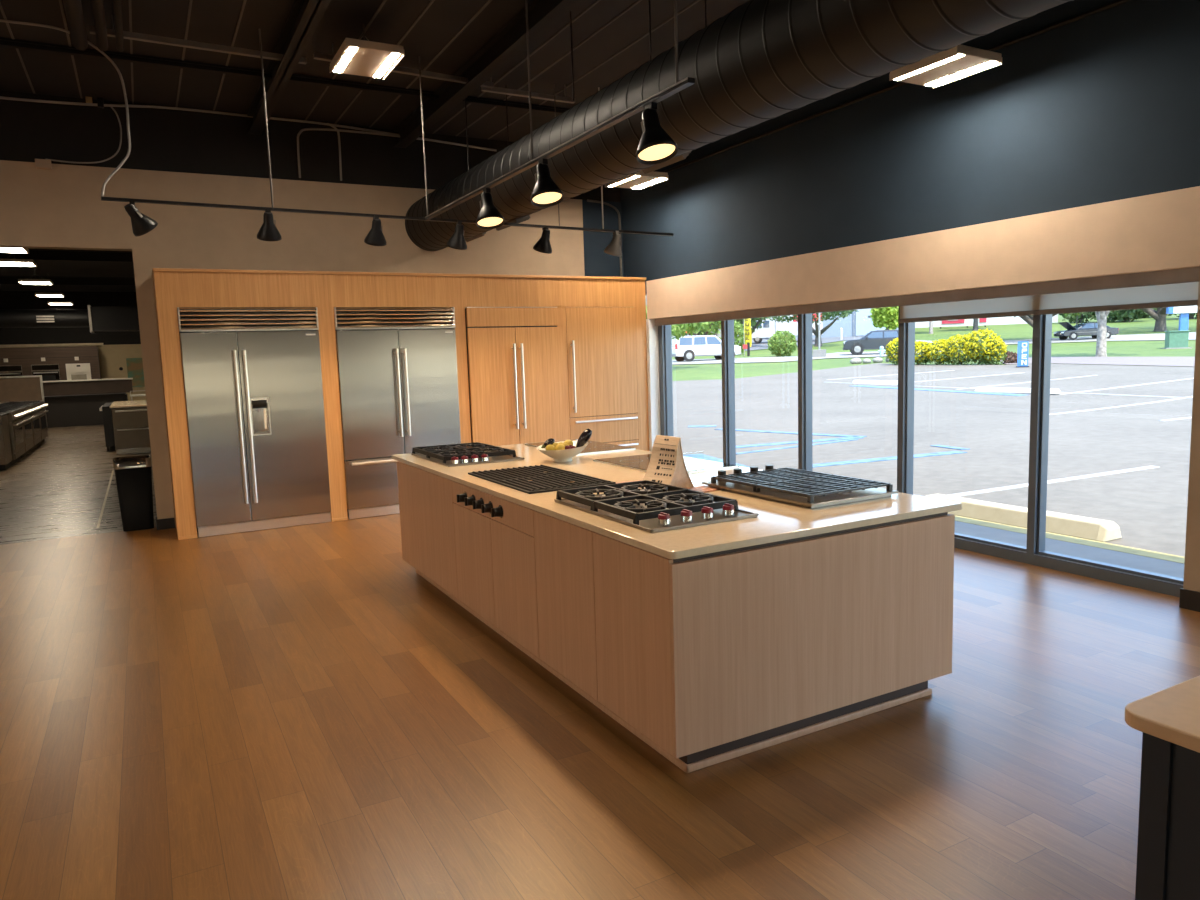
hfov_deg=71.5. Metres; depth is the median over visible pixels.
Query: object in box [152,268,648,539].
refrigerator surround
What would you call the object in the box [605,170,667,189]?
lamp
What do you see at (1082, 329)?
car
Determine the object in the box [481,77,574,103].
strut
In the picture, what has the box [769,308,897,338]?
building
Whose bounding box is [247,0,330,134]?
ceiling beam
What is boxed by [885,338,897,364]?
shrub
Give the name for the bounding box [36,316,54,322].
air register
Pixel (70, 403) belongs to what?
counter
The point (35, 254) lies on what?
ceiling beam
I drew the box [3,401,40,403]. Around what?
cooktop
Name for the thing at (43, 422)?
range cooker
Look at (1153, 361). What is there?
driveway
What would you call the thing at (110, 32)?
strut
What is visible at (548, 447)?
lemon
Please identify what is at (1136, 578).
window
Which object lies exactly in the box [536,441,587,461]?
serving bowl
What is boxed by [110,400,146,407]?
countertop
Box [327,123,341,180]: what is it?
conduit
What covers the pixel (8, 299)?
wall
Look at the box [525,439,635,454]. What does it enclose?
induction cooktop
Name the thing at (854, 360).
rock
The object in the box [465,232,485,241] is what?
air register
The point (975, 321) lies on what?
tree
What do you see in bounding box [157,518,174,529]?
baseboard
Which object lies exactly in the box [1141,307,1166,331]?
tree
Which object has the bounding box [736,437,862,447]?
blue marking
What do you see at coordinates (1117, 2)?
conduit
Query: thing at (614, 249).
track spotlight
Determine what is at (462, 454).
gas cooktop
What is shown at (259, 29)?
track rail
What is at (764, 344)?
yard
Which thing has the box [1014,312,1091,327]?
tree
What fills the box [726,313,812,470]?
window
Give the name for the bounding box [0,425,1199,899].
floor
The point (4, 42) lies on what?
ceiling beam
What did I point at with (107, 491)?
tape
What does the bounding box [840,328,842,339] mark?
bollard
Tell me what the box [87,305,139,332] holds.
air duct
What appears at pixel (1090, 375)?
stall line
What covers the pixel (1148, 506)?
parking lot
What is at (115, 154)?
cable
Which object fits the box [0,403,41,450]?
range cooker
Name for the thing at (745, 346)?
sign post
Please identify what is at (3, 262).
lamp
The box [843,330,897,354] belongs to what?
car
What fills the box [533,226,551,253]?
track spotlight
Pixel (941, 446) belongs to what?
blue marking
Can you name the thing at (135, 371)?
wall art
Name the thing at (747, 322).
feather banner
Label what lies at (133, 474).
trash bin
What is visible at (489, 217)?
track spotlight
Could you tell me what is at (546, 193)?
track spotlight
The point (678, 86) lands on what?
track rail
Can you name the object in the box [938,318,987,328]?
sign
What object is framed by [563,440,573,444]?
lemon
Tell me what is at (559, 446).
lemon
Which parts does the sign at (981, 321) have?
red panel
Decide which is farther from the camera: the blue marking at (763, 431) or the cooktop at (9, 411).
the blue marking at (763, 431)
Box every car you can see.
[672,335,740,361]
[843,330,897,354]
[1054,322,1118,339]
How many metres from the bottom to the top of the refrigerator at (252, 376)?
2.126 m
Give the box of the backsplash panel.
[0,375,47,437]
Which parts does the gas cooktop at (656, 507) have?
knob, knob, knob, knob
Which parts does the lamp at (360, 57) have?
led panel, led panel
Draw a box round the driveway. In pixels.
[996,357,1194,365]
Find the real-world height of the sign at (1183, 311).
3.000 m
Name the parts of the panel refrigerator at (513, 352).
door, grille trim, grille panel, handle, handle, door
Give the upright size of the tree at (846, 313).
5.194 m
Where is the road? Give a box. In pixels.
[672,351,962,363]
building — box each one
[646,296,751,336]
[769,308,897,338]
[915,314,1057,327]
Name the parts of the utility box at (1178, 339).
lid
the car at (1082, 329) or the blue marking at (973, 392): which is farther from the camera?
the car at (1082, 329)
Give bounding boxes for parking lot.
[672,363,1193,556]
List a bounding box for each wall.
[0,90,623,518]
[0,291,145,400]
[620,0,1199,295]
[646,319,660,451]
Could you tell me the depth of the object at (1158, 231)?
6.05 m
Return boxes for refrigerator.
[177,307,330,536]
[334,307,460,518]
[465,307,561,446]
[566,307,638,449]
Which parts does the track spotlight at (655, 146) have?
bulb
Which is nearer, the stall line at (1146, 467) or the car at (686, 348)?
the stall line at (1146, 467)
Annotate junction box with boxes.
[35,159,51,168]
[85,96,91,102]
[97,97,103,108]
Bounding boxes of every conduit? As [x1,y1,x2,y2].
[0,96,496,150]
[297,128,421,177]
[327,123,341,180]
[587,199,621,276]
[662,0,1130,172]
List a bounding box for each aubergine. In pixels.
[541,438,554,447]
[576,428,591,447]
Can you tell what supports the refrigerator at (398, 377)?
on the floor
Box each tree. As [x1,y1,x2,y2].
[646,305,708,340]
[682,321,720,335]
[734,317,770,332]
[767,310,857,346]
[870,306,898,329]
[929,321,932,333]
[972,319,977,330]
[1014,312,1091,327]
[1059,312,1108,322]
[1063,312,1083,323]
[1095,311,1109,356]
[1107,308,1153,322]
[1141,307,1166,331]
[1141,308,1156,317]
[1167,313,1196,318]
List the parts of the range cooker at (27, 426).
control panel, oven door, drawer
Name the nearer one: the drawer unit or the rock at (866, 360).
the drawer unit
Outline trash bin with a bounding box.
[113,455,153,531]
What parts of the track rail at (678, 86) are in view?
suspension rod, rail, suspension rod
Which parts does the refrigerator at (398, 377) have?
door, drawer, kick plate, grille frame, handle, handle, door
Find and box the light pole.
[813,313,825,356]
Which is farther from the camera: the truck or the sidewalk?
the truck
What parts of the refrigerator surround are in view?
panel, crown trim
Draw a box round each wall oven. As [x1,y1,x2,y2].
[0,365,22,376]
[31,364,60,380]
[65,363,90,379]
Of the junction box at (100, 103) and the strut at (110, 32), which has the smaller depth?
the strut at (110, 32)
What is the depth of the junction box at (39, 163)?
7.50 m
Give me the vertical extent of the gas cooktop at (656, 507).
0.058 m
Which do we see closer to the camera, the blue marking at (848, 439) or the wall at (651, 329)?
the wall at (651, 329)
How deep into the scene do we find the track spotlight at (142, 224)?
5.73 m
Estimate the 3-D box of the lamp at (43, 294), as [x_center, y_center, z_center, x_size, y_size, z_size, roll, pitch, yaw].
[-14.076,-4.222,21.280,0.588,0.592,0.660,-5,8,-28]
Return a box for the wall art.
[126,358,144,386]
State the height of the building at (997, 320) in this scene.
7.371 m
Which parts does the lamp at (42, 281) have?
led panel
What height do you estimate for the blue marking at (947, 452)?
0.020 m
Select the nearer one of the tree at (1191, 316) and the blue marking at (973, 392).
the blue marking at (973, 392)
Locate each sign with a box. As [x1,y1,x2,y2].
[638,435,693,487]
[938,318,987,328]
[1016,341,1028,366]
[1166,306,1196,329]
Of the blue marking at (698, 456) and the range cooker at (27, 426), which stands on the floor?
the range cooker at (27, 426)
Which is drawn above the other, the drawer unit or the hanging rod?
the hanging rod
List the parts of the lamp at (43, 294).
led panel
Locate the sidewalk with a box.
[954,521,1183,577]
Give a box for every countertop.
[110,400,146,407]
[392,439,961,558]
[1125,676,1199,752]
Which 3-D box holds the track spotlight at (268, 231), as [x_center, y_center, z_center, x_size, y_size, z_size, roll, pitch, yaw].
[-2.487,-1.676,6.248,0.172,0.239,0.172,0,7,14]
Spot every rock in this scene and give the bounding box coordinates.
[850,358,861,363]
[862,358,870,363]
[873,357,882,362]
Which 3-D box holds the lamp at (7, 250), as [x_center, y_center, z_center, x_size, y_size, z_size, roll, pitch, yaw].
[-9.343,-3.414,13.024,0.588,0.592,0.660,-5,8,-28]
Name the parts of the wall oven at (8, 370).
oven door, control panel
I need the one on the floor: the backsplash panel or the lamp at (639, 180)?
the backsplash panel
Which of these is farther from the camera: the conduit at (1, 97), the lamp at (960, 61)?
the conduit at (1, 97)
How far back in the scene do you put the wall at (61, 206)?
8.31 m
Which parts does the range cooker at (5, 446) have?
oven door, drawer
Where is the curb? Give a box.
[955,515,1184,563]
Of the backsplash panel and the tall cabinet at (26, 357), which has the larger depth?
the tall cabinet at (26, 357)
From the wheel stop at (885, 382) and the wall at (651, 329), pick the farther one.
the wheel stop at (885, 382)
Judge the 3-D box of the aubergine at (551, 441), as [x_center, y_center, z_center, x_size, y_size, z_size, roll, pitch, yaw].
[-0.351,-0.046,5.589,0.110,0.060,0.056,-5,8,-28]
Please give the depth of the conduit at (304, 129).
8.63 m
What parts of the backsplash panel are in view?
rail, post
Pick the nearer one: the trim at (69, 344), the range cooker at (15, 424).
the range cooker at (15, 424)
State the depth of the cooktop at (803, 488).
3.97 m
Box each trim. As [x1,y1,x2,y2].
[0,343,102,347]
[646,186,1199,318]
[655,267,1198,325]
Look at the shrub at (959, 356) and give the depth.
43.58 m
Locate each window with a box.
[658,320,735,464]
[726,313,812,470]
[804,306,914,494]
[905,315,1051,564]
[1033,314,1183,596]
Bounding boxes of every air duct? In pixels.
[0,309,88,327]
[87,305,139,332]
[405,0,1072,250]
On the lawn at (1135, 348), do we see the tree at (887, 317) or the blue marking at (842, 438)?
the tree at (887, 317)
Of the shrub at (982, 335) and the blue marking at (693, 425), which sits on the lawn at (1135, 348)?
the shrub at (982, 335)
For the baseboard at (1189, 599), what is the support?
attached to the wall pier
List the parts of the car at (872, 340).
sill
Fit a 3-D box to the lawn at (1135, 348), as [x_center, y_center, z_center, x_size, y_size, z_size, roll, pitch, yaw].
[60.612,-25.913,154.665,356.544,15.125,353.592,-5,8,-28]
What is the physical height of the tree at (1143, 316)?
3.948 m
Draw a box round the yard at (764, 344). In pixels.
[720,336,862,350]
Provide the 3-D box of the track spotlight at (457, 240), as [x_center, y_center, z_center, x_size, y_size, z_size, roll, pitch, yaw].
[-1.213,-1.809,7.055,0.175,0.239,0.182,-5,8,-28]
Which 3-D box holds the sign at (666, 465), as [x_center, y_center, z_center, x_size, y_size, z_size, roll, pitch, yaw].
[0.341,0.062,4.350,0.228,0.273,0.187,4,9,43]
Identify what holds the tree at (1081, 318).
on the lawn at (1135, 348)
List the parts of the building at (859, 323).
corner post, roller door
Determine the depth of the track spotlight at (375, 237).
6.62 m
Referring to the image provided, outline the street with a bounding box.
[916,332,1195,343]
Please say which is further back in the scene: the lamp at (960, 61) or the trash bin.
the trash bin
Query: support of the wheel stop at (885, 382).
on the parking lot
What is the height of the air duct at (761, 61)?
1.322 m
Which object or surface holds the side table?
on the floor
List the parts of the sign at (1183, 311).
post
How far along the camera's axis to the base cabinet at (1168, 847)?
1.58 m
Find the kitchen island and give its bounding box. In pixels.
[397,461,954,772]
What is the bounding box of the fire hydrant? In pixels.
[878,346,884,355]
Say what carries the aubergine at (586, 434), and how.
in the serving bowl
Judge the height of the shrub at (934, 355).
1.513 m
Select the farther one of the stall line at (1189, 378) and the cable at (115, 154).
the stall line at (1189, 378)
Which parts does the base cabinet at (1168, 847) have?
corner post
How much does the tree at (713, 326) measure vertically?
6.056 m
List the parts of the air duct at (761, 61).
hanger rod, hanger rod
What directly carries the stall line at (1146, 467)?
on the parking lot
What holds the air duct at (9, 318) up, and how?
attached to the wall
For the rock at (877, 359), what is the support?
on the lawn at (1135, 348)
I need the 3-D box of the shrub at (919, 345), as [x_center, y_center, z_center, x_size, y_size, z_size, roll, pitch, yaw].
[17.473,-5.273,45.589,1.715,1.449,1.784,-5,8,-28]
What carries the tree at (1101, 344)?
on the lawn at (1135, 348)
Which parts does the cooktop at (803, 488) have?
knob, knob, knob, knob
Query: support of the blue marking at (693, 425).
on the parking lot
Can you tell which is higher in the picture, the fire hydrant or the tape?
the fire hydrant
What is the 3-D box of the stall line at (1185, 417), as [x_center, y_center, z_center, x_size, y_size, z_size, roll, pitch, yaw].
[14.790,-0.887,18.781,7.106,0.032,0.110,-5,7,-26]
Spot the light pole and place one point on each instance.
(816, 353)
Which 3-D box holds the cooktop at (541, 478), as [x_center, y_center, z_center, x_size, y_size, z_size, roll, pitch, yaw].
[-0.362,0.156,4.816,0.514,0.022,0.925,-5,8,-28]
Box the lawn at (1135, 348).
[672,313,1196,380]
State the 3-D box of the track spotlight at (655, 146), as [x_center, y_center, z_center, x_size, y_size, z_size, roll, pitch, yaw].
[0.259,-1.458,3.811,0.197,0.262,0.193,-5,8,-28]
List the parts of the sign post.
post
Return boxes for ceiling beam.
[0,37,568,113]
[0,249,132,262]
[0,276,134,285]
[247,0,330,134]
[394,0,582,147]
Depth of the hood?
73.93 m
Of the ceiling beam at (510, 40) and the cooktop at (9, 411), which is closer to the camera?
the ceiling beam at (510, 40)
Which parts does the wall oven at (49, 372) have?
control panel, oven door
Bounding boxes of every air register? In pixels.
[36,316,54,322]
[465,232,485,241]
[496,215,529,230]
[642,150,691,173]
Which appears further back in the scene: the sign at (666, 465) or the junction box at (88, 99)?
the junction box at (88, 99)
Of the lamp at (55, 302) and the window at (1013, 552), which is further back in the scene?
the lamp at (55, 302)
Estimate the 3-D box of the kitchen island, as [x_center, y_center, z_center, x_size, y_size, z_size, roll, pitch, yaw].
[0.019,0.600,4.974,1.556,0.860,3.678,-5,8,-28]
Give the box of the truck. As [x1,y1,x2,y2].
[751,313,822,342]
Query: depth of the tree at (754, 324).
90.62 m
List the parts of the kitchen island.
panel, door, control knob, control knob, door, control knob, control knob, control panel, control knob, door, door, door, shoe moulding, panel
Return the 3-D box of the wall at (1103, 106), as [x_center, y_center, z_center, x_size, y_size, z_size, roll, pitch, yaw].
[3.982,-2.184,3.929,0.170,1.780,15.400,-5,8,-28]
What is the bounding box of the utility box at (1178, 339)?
[1161,330,1191,348]
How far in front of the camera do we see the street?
73.39 m
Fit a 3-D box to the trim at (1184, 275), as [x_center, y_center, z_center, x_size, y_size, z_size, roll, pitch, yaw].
[2.161,-1.260,7.256,0.035,0.083,6.200,-5,8,-28]
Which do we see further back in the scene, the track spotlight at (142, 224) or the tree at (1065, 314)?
the tree at (1065, 314)
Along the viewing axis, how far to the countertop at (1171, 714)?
1.57 m
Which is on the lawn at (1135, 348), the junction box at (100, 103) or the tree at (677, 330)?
the tree at (677, 330)
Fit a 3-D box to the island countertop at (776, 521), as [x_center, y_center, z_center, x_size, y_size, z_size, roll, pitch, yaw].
[0.021,0.150,4.989,1.556,0.029,3.804,-5,8,-28]
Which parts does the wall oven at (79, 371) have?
control panel, oven door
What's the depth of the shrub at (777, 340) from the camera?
66.40 m
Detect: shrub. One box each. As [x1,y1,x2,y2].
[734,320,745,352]
[767,330,796,356]
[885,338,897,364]
[915,341,935,364]
[923,339,956,364]
[943,334,979,364]
[961,328,1000,364]
[977,338,1007,364]
[1003,351,1017,363]
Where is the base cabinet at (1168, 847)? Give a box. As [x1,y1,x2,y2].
[1135,732,1199,899]
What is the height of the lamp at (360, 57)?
0.292 m
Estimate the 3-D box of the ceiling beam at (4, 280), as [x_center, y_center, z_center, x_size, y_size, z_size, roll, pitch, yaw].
[-13.408,-4.231,20.845,9.000,0.200,0.140,-5,8,-28]
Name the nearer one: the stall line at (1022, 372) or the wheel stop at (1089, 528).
the wheel stop at (1089, 528)
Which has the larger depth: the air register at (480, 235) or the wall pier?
the air register at (480, 235)
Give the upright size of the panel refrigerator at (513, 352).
2.126 m
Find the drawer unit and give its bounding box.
[110,400,150,454]
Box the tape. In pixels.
[96,470,113,527]
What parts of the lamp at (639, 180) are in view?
led panel, led panel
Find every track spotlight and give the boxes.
[124,200,157,235]
[257,208,281,240]
[364,215,386,245]
[446,221,466,249]
[476,188,504,228]
[531,159,563,206]
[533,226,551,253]
[604,231,621,256]
[636,102,677,164]
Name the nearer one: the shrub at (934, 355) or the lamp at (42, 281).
the lamp at (42, 281)
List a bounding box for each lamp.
[0,248,28,252]
[0,253,36,266]
[18,266,53,284]
[35,286,64,296]
[48,289,73,304]
[329,24,404,79]
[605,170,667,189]
[889,44,1001,88]
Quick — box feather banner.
[744,318,751,355]
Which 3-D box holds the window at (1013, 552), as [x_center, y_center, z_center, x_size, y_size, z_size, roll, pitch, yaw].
[2.837,-0.246,6.378,0.130,2.040,1.180,-5,8,-28]
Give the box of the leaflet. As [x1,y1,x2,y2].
[686,485,720,492]
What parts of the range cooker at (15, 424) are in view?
control panel, oven door, drawer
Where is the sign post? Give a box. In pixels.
[743,342,749,355]
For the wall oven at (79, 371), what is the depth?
26.13 m
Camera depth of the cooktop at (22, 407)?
15.88 m
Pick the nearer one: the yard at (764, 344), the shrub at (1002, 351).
the shrub at (1002, 351)
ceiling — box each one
[0,0,749,291]
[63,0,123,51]
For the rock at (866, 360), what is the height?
0.361 m
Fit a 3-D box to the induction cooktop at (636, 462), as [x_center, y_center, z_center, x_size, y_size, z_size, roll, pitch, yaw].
[0.398,0.083,5.282,0.540,0.012,0.860,-5,8,-28]
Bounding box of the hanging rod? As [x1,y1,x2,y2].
[570,11,573,100]
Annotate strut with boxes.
[89,15,306,64]
[313,43,493,87]
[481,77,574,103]
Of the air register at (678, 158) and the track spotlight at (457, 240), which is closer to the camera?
the air register at (678, 158)
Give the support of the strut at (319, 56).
attached to the ceiling at (211, 21)
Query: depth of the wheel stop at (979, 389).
26.39 m
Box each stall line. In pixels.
[827,382,1190,397]
[828,370,953,379]
[916,372,1024,381]
[950,466,1158,496]
[955,375,1096,389]
[1049,396,1192,414]
[1057,378,1193,394]
[1158,417,1191,420]
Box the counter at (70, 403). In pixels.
[43,378,132,427]
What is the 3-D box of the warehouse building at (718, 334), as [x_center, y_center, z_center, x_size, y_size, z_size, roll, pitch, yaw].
[16.093,-20.285,127.382,23.610,8.350,23.733,-5,8,-28]
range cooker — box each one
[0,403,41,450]
[0,405,34,457]
[0,408,25,465]
[0,412,11,470]
[3,401,47,445]
[99,403,114,451]
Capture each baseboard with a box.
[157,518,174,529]
[1179,588,1199,611]
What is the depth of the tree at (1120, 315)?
100.60 m
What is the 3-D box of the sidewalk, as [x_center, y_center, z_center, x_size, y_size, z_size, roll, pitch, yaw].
[1.954,0.648,9.164,0.780,0.280,66.000,-5,8,-28]
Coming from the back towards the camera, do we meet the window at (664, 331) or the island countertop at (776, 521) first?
the window at (664, 331)
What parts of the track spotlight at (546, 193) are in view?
bulb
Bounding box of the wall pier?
[1183,266,1199,591]
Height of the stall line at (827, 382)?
0.271 m
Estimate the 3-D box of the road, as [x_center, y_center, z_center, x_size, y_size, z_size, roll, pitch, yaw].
[5.534,-6.948,64.841,44.322,0.400,15.221,-1,7,9]
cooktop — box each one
[0,403,34,406]
[0,405,26,409]
[0,408,17,414]
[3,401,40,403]
[411,442,523,466]
[468,464,615,493]
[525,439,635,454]
[554,480,758,532]
[593,454,738,472]
[702,465,898,508]
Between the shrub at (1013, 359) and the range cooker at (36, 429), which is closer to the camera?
the range cooker at (36, 429)
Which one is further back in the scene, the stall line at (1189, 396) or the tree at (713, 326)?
the tree at (713, 326)
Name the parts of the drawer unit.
drawer, drawer, kick plate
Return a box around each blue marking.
[683,454,749,467]
[688,425,715,426]
[714,428,866,436]
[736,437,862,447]
[736,439,857,454]
[813,451,966,467]
[853,385,1026,395]
[930,445,968,449]
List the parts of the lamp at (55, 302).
led panel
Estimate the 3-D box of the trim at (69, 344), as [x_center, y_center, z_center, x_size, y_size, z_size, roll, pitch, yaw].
[-18.254,-3.216,25.752,5.000,0.080,0.150,-5,8,-28]
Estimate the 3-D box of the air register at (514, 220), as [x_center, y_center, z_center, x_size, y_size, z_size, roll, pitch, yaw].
[-0.794,-2.060,7.554,0.144,0.083,0.480,-5,8,-28]
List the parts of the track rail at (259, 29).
suspension rod, rail, suspension rod, suspension rod, suspension rod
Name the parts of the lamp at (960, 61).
led panel, led panel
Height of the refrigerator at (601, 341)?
2.124 m
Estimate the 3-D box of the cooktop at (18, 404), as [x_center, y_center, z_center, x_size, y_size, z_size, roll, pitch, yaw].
[-12.055,-0.905,17.105,0.670,0.052,1.350,-5,8,-28]
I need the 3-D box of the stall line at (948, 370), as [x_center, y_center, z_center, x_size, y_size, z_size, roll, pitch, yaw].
[13.244,-3.391,37.624,7.517,0.158,0.110,-5,7,-25]
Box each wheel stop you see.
[852,380,897,384]
[925,494,1121,541]
[975,387,1060,393]
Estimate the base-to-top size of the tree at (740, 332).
3.286 m
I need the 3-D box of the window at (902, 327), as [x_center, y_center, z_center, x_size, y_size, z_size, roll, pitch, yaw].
[2.265,-0.348,7.417,0.130,2.040,1.200,-5,8,-28]
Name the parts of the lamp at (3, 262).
led panel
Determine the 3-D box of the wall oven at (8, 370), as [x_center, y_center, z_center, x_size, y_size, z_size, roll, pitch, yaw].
[-17.957,-2.236,25.290,0.720,0.660,0.110,-5,8,-28]
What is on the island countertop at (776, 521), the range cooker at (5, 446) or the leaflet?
the leaflet
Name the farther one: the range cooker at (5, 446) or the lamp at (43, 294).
the lamp at (43, 294)
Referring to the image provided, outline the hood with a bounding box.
[1059,322,1075,329]
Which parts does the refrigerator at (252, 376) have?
door, handle, grille frame, handle, dispenser trim, kick plate, door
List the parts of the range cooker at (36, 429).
control panel, oven door, drawer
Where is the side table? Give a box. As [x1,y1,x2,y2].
[130,390,145,400]
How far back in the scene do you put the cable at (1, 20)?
5.99 m
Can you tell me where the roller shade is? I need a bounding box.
[898,282,1198,322]
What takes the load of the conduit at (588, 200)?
attached to the wall at (61, 206)
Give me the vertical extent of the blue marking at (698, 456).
0.020 m
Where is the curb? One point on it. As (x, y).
(1147, 553)
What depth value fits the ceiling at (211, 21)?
6.81 m
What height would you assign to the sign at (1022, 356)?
1.220 m
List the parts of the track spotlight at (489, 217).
bulb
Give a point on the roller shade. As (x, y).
(1180, 294)
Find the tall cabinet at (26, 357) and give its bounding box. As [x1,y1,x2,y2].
[0,346,100,379]
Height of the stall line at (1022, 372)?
0.170 m
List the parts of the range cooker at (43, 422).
oven door, drawer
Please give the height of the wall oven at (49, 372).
0.660 m
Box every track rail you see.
[101,28,672,235]
[425,0,694,219]
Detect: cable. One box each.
[0,19,130,196]
[48,106,121,163]

